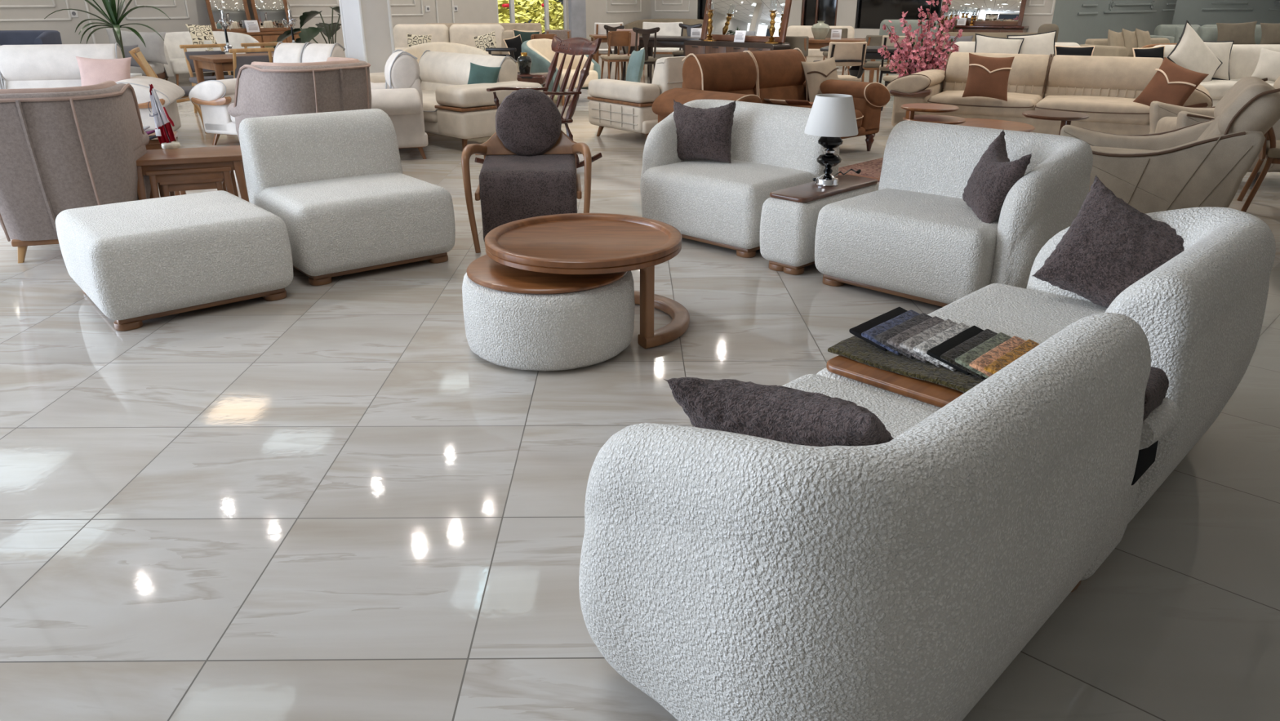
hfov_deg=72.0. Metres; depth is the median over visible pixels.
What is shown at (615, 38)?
dining chair
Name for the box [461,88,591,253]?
wooden armchair
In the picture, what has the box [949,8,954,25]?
candle holder
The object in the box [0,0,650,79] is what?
wall
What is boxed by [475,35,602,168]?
rocking chair
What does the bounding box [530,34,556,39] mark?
dining chair
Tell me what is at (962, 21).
price card
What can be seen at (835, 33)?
price card
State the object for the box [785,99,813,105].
swatch
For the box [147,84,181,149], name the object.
desk flag
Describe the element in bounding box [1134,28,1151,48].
throw pillow
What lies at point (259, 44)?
dining chair
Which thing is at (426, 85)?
cushion
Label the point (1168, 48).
cushion
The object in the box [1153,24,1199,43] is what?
cushion
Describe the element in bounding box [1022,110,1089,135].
round table
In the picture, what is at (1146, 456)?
swatch
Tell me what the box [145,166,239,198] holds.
table
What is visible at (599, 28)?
dining chair
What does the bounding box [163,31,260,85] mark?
curved sofa
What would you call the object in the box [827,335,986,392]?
book
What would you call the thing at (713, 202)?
sofa
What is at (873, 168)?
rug
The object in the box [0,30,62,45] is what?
sofa
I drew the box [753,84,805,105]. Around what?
cushion
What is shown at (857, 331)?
swatch
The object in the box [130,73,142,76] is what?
pot
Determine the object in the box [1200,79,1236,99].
seat cushion
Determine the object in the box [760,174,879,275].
side table
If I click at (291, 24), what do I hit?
candelabra
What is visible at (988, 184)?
cushion
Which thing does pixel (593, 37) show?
dining table
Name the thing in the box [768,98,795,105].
swatch
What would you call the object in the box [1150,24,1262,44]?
sofa
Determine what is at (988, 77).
throw pillow
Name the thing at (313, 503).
floor
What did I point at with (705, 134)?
cushion
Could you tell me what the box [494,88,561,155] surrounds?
cushion
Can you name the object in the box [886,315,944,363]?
swatch
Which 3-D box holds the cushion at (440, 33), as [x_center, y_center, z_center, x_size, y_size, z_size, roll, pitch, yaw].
[-3.973,-5.758,16.069,0.994,0.700,0.334,-2,22,-4]
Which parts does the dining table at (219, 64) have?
leg, leg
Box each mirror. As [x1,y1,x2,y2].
[204,0,250,32]
[249,0,290,31]
[700,0,791,43]
[938,0,1026,26]
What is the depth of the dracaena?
12.39 m
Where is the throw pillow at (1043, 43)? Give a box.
[1006,30,1056,55]
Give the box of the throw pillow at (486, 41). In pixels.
[472,31,497,51]
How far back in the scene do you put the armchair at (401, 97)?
8.19 m
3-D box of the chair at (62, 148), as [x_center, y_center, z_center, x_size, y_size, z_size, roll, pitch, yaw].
[-3.427,-1.146,5.231,0.878,0.960,0.939,-6,23,-15]
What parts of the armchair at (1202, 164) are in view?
seat, arm, arm, backrest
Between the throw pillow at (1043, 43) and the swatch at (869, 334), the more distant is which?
the throw pillow at (1043, 43)
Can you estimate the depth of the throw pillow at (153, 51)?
14.59 m
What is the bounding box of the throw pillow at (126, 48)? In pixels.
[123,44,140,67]
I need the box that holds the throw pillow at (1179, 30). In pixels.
[1174,26,1199,43]
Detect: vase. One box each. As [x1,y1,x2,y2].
[516,52,531,74]
[811,21,830,39]
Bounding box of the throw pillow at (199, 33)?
[186,24,217,44]
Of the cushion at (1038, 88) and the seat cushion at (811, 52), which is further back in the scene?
the seat cushion at (811, 52)
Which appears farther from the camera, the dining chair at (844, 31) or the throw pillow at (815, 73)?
the dining chair at (844, 31)
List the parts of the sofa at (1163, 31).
arm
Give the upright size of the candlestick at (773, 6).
0.650 m
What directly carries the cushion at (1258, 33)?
on the sofa at (1163, 31)
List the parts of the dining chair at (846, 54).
leg, backrest, seat, leg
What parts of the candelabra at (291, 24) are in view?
bulb, crown, stem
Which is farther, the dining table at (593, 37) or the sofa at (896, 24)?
the sofa at (896, 24)
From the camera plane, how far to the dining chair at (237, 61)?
10.32 m
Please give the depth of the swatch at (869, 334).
2.68 m
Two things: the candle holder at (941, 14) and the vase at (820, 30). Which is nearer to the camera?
the vase at (820, 30)
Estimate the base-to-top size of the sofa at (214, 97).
0.988 m
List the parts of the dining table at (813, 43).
leg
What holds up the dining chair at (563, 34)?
on the floor
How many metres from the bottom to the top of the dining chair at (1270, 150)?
0.634 m
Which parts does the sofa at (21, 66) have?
arm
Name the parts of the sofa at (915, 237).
seat, backrest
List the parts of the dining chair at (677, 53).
seat, leg, rail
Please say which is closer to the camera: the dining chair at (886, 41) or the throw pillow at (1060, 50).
the throw pillow at (1060, 50)
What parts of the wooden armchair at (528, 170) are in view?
arm, rail, seat, panel, rail, arm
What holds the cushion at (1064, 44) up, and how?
on the sofa at (964, 46)
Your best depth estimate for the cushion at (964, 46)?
12.27 m
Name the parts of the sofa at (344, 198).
backrest, seat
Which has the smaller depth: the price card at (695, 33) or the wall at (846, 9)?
the price card at (695, 33)
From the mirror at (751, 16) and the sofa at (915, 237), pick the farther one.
the mirror at (751, 16)
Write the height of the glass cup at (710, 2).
0.195 m
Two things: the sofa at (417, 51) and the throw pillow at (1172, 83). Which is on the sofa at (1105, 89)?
the throw pillow at (1172, 83)
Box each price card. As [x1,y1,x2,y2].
[244,20,259,32]
[690,28,702,37]
[733,30,746,42]
[830,29,841,39]
[956,17,966,25]
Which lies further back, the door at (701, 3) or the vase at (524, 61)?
the door at (701, 3)
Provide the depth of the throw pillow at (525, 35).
14.55 m
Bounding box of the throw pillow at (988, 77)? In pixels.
[962,53,1014,101]
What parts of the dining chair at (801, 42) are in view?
leg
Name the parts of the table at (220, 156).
leg, leg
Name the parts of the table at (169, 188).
leg, leg, leg, leg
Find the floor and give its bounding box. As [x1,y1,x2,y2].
[0,52,1279,720]
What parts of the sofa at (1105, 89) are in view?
arm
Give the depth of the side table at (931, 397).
2.41 m
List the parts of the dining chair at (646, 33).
leg, seat, rail, seat frame, leg, leg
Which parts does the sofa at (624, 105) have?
leg, arm trim, arm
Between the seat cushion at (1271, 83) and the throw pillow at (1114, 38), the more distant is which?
the throw pillow at (1114, 38)
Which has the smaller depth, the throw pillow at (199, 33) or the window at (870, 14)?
the throw pillow at (199, 33)
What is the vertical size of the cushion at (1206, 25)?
0.589 m
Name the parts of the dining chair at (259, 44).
rail, backrest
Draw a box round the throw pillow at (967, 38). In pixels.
[946,35,973,52]
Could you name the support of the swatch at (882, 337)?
on the book
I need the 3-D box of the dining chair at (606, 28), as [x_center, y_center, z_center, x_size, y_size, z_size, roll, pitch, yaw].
[-0.319,-5.827,16.661,0.484,0.969,0.577,17,28,36]
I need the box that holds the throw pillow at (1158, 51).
[1132,45,1164,58]
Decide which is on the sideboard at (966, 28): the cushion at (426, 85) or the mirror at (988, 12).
the mirror at (988, 12)
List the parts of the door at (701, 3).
frame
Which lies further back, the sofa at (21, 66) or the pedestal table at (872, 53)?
the pedestal table at (872, 53)
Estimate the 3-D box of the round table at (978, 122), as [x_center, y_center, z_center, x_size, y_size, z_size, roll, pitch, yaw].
[3.051,-1.950,7.972,0.920,0.360,0.920,-8,24,-19]
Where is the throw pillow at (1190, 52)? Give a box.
[1166,20,1222,82]
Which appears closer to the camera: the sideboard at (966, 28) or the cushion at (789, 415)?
the cushion at (789, 415)
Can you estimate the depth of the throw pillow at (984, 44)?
11.80 m
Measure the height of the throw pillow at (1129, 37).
0.527 m
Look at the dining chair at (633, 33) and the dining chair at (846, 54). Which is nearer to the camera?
the dining chair at (846, 54)
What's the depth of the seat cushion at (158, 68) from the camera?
14.74 m
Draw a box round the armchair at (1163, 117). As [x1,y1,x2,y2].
[1149,75,1279,173]
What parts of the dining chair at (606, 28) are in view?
leg, rail, leg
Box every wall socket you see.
[69,9,78,17]
[425,5,430,12]
[453,5,457,11]
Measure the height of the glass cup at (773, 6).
0.195 m
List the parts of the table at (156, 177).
leg, leg, leg, leg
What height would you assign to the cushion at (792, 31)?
0.589 m
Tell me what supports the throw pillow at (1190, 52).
on the sofa at (1244, 59)
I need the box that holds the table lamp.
[804,93,861,186]
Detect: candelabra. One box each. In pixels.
[217,0,233,53]
[281,0,297,43]
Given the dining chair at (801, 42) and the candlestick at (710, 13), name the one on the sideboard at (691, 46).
the candlestick at (710, 13)
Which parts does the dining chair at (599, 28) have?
backrest, seat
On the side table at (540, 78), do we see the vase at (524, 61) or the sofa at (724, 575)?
the vase at (524, 61)
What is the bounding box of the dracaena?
[44,0,170,76]
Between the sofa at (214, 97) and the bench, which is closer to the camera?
the sofa at (214, 97)
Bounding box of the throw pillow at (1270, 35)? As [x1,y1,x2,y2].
[1259,22,1279,44]
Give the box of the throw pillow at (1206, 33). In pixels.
[1200,26,1217,41]
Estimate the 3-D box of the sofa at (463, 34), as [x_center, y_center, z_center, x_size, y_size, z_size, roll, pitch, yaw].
[-3.447,-5.512,15.849,1.994,0.987,1.010,-2,22,-4]
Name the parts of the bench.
seat, seat frame, backrest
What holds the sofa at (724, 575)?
on the floor
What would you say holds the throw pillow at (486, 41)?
on the sofa at (463, 34)
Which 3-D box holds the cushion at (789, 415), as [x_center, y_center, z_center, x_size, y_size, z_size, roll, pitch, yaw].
[0.321,0.167,1.754,0.483,0.352,0.287,18,28,36]
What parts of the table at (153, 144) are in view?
leg, leg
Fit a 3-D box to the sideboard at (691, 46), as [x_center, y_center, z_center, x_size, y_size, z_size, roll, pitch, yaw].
[1.490,-4.617,13.926,1.734,0.800,0.488,19,29,38]
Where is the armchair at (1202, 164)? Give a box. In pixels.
[1059,76,1279,213]
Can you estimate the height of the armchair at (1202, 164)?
0.949 m
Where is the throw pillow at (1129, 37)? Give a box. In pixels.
[1121,28,1137,57]
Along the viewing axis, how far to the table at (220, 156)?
5.51 m
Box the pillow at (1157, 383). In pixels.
[1143,366,1168,417]
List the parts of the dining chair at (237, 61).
leg, rail, backrest, leg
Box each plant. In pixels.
[273,6,344,50]
[877,0,963,77]
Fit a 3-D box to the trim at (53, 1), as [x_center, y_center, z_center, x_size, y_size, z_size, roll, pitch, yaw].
[-5.528,-8.335,19.418,0.024,3.495,16.865,18,29,38]
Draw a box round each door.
[697,0,706,19]
[800,0,838,26]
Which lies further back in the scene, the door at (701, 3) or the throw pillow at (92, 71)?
the door at (701, 3)
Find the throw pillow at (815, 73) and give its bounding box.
[801,56,838,102]
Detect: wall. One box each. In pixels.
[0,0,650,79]
[650,0,1055,50]
[1052,0,1279,44]
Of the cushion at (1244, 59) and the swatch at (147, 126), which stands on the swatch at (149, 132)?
the swatch at (147, 126)
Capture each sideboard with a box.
[212,31,310,75]
[683,40,790,56]
[938,25,1028,32]
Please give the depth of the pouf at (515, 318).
3.54 m
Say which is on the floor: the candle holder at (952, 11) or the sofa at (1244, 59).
the sofa at (1244, 59)
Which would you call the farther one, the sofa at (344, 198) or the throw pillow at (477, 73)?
the throw pillow at (477, 73)
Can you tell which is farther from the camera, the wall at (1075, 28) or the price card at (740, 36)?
the wall at (1075, 28)
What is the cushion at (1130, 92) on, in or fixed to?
on the sofa at (1105, 89)
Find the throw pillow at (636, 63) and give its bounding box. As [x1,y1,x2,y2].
[626,48,644,82]
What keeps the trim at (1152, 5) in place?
attached to the wall at (1075, 28)
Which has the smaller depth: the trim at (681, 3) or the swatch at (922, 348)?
the swatch at (922, 348)
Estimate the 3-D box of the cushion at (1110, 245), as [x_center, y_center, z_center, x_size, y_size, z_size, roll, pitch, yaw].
[1.646,-0.363,2.982,0.523,0.475,0.257,14,26,30]
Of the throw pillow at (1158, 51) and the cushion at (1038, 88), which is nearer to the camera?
the cushion at (1038, 88)
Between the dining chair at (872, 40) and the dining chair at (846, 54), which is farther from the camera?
the dining chair at (872, 40)
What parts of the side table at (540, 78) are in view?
drawer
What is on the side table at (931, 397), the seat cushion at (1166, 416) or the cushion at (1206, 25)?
the seat cushion at (1166, 416)
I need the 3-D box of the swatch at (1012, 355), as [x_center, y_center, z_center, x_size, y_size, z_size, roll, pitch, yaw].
[1.080,0.012,2.445,0.131,0.040,0.301,20,30,40]
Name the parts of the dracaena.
stem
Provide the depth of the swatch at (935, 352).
2.54 m
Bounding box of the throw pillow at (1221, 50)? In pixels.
[1178,37,1234,80]
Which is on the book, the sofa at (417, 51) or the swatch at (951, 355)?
the swatch at (951, 355)
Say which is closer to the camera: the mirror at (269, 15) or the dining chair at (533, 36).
the dining chair at (533, 36)
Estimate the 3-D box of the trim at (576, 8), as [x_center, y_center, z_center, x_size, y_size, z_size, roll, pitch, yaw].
[-1.685,-9.963,23.400,0.120,3.500,0.545,18,29,38]
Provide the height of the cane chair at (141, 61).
0.914 m
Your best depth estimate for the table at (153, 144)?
6.18 m
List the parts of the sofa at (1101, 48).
arm, arm rail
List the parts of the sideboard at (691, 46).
door, door, door, door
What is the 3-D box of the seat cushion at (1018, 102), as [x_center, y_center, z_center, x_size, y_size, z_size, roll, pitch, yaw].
[3.825,-2.851,9.759,1.094,0.198,0.810,12,25,27]
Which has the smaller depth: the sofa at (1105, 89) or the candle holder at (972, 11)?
the sofa at (1105, 89)
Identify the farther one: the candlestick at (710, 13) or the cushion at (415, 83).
the candlestick at (710, 13)
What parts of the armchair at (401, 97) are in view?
arm, leg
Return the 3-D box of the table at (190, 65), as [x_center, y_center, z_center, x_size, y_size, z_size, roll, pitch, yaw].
[-5.597,-3.699,11.601,0.580,0.856,0.576,-18,28,-37]
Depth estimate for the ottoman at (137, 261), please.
4.14 m
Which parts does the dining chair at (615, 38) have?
leg, leg, seat frame, seat, backrest, leg, leg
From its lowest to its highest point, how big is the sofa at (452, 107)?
0.858 m
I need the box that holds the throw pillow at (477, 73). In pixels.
[467,62,501,84]
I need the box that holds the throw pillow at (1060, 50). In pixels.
[1054,45,1094,56]
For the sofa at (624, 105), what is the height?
0.865 m
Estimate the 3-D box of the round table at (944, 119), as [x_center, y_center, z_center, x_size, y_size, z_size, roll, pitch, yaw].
[2.622,-1.965,7.929,0.540,0.420,0.540,-8,24,-19]
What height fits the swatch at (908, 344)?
0.040 m
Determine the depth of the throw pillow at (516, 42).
14.22 m
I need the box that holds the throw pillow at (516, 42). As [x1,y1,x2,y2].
[502,34,522,62]
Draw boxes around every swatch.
[142,125,150,130]
[145,129,155,134]
[148,134,157,139]
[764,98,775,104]
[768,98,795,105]
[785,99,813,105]
[848,306,907,351]
[861,309,919,355]
[873,312,932,359]
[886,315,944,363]
[899,319,958,366]
[912,322,970,371]
[926,324,984,374]
[940,328,998,379]
[955,332,1011,378]
[968,336,1026,376]
[983,339,1039,374]
[1131,416,1158,484]
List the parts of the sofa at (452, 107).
leg, arm trim, arm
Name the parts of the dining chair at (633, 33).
leg, leg, backrest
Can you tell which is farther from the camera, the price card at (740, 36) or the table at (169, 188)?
the price card at (740, 36)
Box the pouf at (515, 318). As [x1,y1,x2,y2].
[462,254,634,371]
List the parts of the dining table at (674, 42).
leg, leg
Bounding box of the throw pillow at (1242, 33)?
[1216,21,1257,44]
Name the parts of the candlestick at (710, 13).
stem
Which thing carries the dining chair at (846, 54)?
on the floor
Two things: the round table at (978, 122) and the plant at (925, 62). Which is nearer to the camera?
the round table at (978, 122)
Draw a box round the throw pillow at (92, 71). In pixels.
[75,56,131,86]
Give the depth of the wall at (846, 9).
22.76 m
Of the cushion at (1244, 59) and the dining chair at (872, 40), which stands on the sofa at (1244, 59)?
the cushion at (1244, 59)
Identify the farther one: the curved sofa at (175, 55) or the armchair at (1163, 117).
the curved sofa at (175, 55)
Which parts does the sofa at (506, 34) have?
arm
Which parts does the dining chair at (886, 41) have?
leg, seat frame, seat, backrest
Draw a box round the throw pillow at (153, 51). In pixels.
[105,27,168,64]
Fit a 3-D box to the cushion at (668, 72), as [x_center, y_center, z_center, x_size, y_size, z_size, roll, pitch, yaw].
[0.524,-2.918,9.336,0.889,0.594,0.295,-16,27,-34]
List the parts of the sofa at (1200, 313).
seat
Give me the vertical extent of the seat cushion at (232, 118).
0.198 m
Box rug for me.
[837,157,883,182]
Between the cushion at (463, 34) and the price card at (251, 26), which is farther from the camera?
the price card at (251, 26)
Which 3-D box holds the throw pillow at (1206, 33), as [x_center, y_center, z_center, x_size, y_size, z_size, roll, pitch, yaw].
[12.821,-7.298,19.810,0.500,0.408,0.186,0,22,-1]
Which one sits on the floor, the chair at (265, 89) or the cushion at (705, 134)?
the chair at (265, 89)
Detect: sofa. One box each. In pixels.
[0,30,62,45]
[0,42,185,137]
[130,62,168,79]
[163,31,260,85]
[188,41,373,145]
[239,108,455,285]
[369,49,542,149]
[393,24,504,48]
[402,42,491,63]
[425,22,542,34]
[487,30,535,72]
[578,312,1151,720]
[586,56,685,140]
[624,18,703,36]
[640,99,839,257]
[651,48,890,151]
[786,26,854,66]
[814,120,1093,306]
[865,19,938,62]
[885,51,1213,135]
[927,206,1275,524]
[934,31,1037,54]
[942,41,1079,70]
[1079,37,1177,57]
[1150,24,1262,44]
[1153,44,1279,106]
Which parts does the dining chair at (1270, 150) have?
leg, backrest, seat frame, seat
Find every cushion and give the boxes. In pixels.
[3,79,81,88]
[130,62,164,75]
[230,115,235,123]
[393,24,449,48]
[410,79,422,106]
[420,80,517,91]
[422,90,439,122]
[448,24,504,48]
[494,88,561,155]
[501,30,535,54]
[651,56,685,94]
[665,375,893,446]
[673,100,736,163]
[681,81,754,94]
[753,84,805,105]
[786,26,854,38]
[806,48,823,57]
[879,19,938,44]
[927,90,1042,118]
[942,81,1045,98]
[951,41,975,53]
[961,129,1031,223]
[1032,173,1183,308]
[1034,95,1150,124]
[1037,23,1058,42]
[1044,86,1142,98]
[1054,42,1079,51]
[1084,37,1169,45]
[1138,397,1181,449]
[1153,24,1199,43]
[1153,44,1176,57]
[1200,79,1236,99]
[1201,24,1217,26]
[1229,44,1279,79]
[1230,78,1275,87]
[1254,24,1262,44]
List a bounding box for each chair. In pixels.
[0,80,151,262]
[128,47,206,133]
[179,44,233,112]
[227,57,371,142]
[228,48,274,78]
[240,42,280,53]
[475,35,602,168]
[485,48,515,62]
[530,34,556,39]
[545,29,571,39]
[594,22,622,66]
[600,31,631,79]
[604,25,627,79]
[614,29,639,79]
[629,26,660,83]
[671,23,702,57]
[785,36,808,61]
[813,41,866,81]
[822,28,849,75]
[862,35,895,82]
[879,35,916,83]
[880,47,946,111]
[1236,126,1279,212]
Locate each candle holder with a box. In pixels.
[938,11,944,25]
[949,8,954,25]
[960,6,966,17]
[968,9,975,25]
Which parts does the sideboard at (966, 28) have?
door, door, door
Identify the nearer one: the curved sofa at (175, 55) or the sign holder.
the sign holder
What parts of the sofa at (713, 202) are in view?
seat, backrest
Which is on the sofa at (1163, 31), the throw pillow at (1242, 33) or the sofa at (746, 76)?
the throw pillow at (1242, 33)
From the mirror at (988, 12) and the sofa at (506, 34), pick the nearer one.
the sofa at (506, 34)
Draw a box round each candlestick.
[702,0,716,41]
[764,0,778,44]
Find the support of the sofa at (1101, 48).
on the floor
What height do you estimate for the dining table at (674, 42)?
0.760 m
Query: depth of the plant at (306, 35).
13.19 m
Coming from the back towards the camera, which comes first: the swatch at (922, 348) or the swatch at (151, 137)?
the swatch at (151, 137)
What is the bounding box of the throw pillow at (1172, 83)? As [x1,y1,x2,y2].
[1133,57,1208,106]
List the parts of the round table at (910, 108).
leg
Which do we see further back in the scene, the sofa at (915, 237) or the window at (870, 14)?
the window at (870, 14)
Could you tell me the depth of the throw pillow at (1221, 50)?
11.34 m
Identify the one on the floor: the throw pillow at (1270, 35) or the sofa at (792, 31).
the sofa at (792, 31)
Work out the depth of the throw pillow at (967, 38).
13.53 m
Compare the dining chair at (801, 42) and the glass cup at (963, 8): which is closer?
the dining chair at (801, 42)
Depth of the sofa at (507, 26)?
19.10 m
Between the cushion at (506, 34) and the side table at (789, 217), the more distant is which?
the cushion at (506, 34)
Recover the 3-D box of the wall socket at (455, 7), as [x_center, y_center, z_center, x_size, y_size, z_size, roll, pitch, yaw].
[-4.366,-8.327,20.852,0.018,0.130,0.130,18,29,38]
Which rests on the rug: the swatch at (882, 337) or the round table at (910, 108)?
the round table at (910, 108)
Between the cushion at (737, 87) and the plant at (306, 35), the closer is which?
the cushion at (737, 87)
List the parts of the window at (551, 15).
frame, frame, frame, frame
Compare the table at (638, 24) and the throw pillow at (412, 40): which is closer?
the throw pillow at (412, 40)
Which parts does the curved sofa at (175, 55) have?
leg, seat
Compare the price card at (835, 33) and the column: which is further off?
the price card at (835, 33)
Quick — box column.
[338,0,395,73]
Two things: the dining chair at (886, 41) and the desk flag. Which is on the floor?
the dining chair at (886, 41)
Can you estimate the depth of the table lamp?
4.81 m
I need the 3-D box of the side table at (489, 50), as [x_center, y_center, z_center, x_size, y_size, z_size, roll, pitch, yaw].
[-1.798,-3.851,12.036,0.420,0.816,0.576,4,23,9]
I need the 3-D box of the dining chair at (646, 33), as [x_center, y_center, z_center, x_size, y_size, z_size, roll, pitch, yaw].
[0.059,-5.387,15.589,0.484,0.969,0.577,-4,23,-10]
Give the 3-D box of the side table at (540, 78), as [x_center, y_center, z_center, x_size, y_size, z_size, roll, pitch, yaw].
[-1.459,-3.334,11.117,0.620,0.550,0.478,2,22,5]
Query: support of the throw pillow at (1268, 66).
on the sofa at (1244, 59)
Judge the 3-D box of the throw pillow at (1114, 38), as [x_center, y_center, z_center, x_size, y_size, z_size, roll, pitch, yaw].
[7.864,-5.189,14.534,0.572,0.527,0.229,-19,29,-39]
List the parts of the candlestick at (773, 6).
stem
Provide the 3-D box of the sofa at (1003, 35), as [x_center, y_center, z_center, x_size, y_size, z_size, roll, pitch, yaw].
[6.653,-5.914,17.050,1.894,0.844,0.955,4,23,10]
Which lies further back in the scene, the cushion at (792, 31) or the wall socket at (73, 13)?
the cushion at (792, 31)
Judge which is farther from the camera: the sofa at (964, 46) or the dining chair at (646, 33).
the dining chair at (646, 33)
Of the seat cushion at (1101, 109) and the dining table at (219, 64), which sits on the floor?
the dining table at (219, 64)
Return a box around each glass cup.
[707,0,714,9]
[769,0,777,10]
[949,8,954,14]
[961,6,966,13]
[970,9,975,15]
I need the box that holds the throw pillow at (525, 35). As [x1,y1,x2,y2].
[512,29,540,43]
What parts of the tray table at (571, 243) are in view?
post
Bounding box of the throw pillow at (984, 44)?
[973,33,1024,53]
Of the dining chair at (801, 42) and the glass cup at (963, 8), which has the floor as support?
the dining chair at (801, 42)
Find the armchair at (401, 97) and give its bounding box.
[370,49,428,159]
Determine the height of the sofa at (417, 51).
0.880 m
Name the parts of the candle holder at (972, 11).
stem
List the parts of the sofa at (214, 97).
leg, arm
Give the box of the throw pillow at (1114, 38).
[1107,29,1124,46]
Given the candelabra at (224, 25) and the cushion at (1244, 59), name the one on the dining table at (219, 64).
the candelabra at (224, 25)
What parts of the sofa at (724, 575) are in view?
seat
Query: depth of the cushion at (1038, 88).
9.87 m
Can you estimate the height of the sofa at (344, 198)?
0.790 m
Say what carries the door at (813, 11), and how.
in the wall at (846, 9)
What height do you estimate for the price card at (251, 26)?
0.214 m
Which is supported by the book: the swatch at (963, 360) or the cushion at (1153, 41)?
the swatch at (963, 360)
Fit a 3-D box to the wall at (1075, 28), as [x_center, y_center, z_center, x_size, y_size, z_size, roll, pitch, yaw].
[17.138,-9.941,23.406,17.020,3.500,3.077,-6,23,-15]
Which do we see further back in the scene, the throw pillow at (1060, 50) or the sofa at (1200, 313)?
the throw pillow at (1060, 50)
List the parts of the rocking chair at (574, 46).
arm post, arm, post, arm, seat, leg, rail, post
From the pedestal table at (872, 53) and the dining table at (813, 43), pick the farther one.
the dining table at (813, 43)
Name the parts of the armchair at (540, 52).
leg, seat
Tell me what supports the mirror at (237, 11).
on the sideboard at (261, 37)
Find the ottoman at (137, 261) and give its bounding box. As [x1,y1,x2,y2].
[55,190,293,330]
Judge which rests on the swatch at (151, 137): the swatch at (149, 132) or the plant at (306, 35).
the swatch at (149, 132)
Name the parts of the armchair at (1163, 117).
seat, arm, arm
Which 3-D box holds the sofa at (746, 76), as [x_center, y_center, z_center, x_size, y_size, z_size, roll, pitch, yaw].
[1.276,-2.412,8.339,2.395,0.958,1.026,-19,29,-38]
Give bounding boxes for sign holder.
[204,40,213,51]
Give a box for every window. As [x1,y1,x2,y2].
[496,0,567,34]
[855,0,942,29]
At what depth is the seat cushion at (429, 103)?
8.96 m
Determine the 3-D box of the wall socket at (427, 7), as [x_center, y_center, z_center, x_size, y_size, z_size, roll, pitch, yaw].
[-4.891,-8.101,20.299,0.018,0.130,0.130,18,29,38]
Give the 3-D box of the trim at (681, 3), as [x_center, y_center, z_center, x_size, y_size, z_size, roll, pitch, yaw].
[4.928,-9.887,22.603,10.869,1.820,0.022,15,26,31]
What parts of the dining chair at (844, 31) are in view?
seat, backrest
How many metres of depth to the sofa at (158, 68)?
14.82 m
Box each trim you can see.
[0,0,641,44]
[568,0,586,38]
[654,0,1054,14]
[1077,0,1279,14]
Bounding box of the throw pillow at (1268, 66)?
[1251,47,1279,81]
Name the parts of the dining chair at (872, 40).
leg, seat frame, seat, leg, backrest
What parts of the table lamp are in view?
stem, lamp shade, cord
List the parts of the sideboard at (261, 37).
door, rattan panel, door, door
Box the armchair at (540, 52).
[520,38,600,106]
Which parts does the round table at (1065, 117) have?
leg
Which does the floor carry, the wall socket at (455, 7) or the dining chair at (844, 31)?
the dining chair at (844, 31)
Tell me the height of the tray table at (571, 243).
0.463 m
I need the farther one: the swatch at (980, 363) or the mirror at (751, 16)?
the mirror at (751, 16)
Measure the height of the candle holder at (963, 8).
0.420 m
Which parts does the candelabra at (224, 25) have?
bulb, crown, stem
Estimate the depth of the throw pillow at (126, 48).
13.66 m
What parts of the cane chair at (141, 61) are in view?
rail, leg, backrest, leg, rail, seat, leg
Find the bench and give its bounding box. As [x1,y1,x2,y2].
[640,22,683,70]
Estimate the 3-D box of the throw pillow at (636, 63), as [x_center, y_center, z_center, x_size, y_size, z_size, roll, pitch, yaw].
[-0.053,-3.215,9.703,0.172,0.447,0.435,-8,24,-19]
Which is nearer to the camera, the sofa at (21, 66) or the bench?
the sofa at (21, 66)
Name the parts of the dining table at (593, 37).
leg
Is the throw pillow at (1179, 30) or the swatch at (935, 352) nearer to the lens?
the swatch at (935, 352)
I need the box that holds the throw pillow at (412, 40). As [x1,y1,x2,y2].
[406,33,431,47]
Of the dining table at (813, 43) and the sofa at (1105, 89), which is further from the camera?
the dining table at (813, 43)
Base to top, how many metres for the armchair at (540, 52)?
0.868 m
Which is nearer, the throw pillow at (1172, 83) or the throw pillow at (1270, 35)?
the throw pillow at (1172, 83)
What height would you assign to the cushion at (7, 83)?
0.546 m
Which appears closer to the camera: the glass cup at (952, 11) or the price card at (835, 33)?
the price card at (835, 33)
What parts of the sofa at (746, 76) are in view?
arm, arm, leg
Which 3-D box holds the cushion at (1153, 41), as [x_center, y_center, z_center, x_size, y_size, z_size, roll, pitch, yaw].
[8.325,-5.223,15.027,1.694,0.503,0.295,-7,23,-17]
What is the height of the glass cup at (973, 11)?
0.122 m
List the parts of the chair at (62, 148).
leg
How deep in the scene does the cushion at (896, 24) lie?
20.10 m
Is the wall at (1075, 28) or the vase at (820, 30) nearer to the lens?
the vase at (820, 30)
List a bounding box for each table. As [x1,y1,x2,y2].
[136,145,249,202]
[145,131,186,195]
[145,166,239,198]
[159,178,226,196]
[189,53,273,84]
[484,213,689,348]
[516,72,547,95]
[589,34,638,63]
[629,35,700,76]
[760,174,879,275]
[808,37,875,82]
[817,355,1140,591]
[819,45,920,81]
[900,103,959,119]
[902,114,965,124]
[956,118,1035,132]
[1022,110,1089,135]

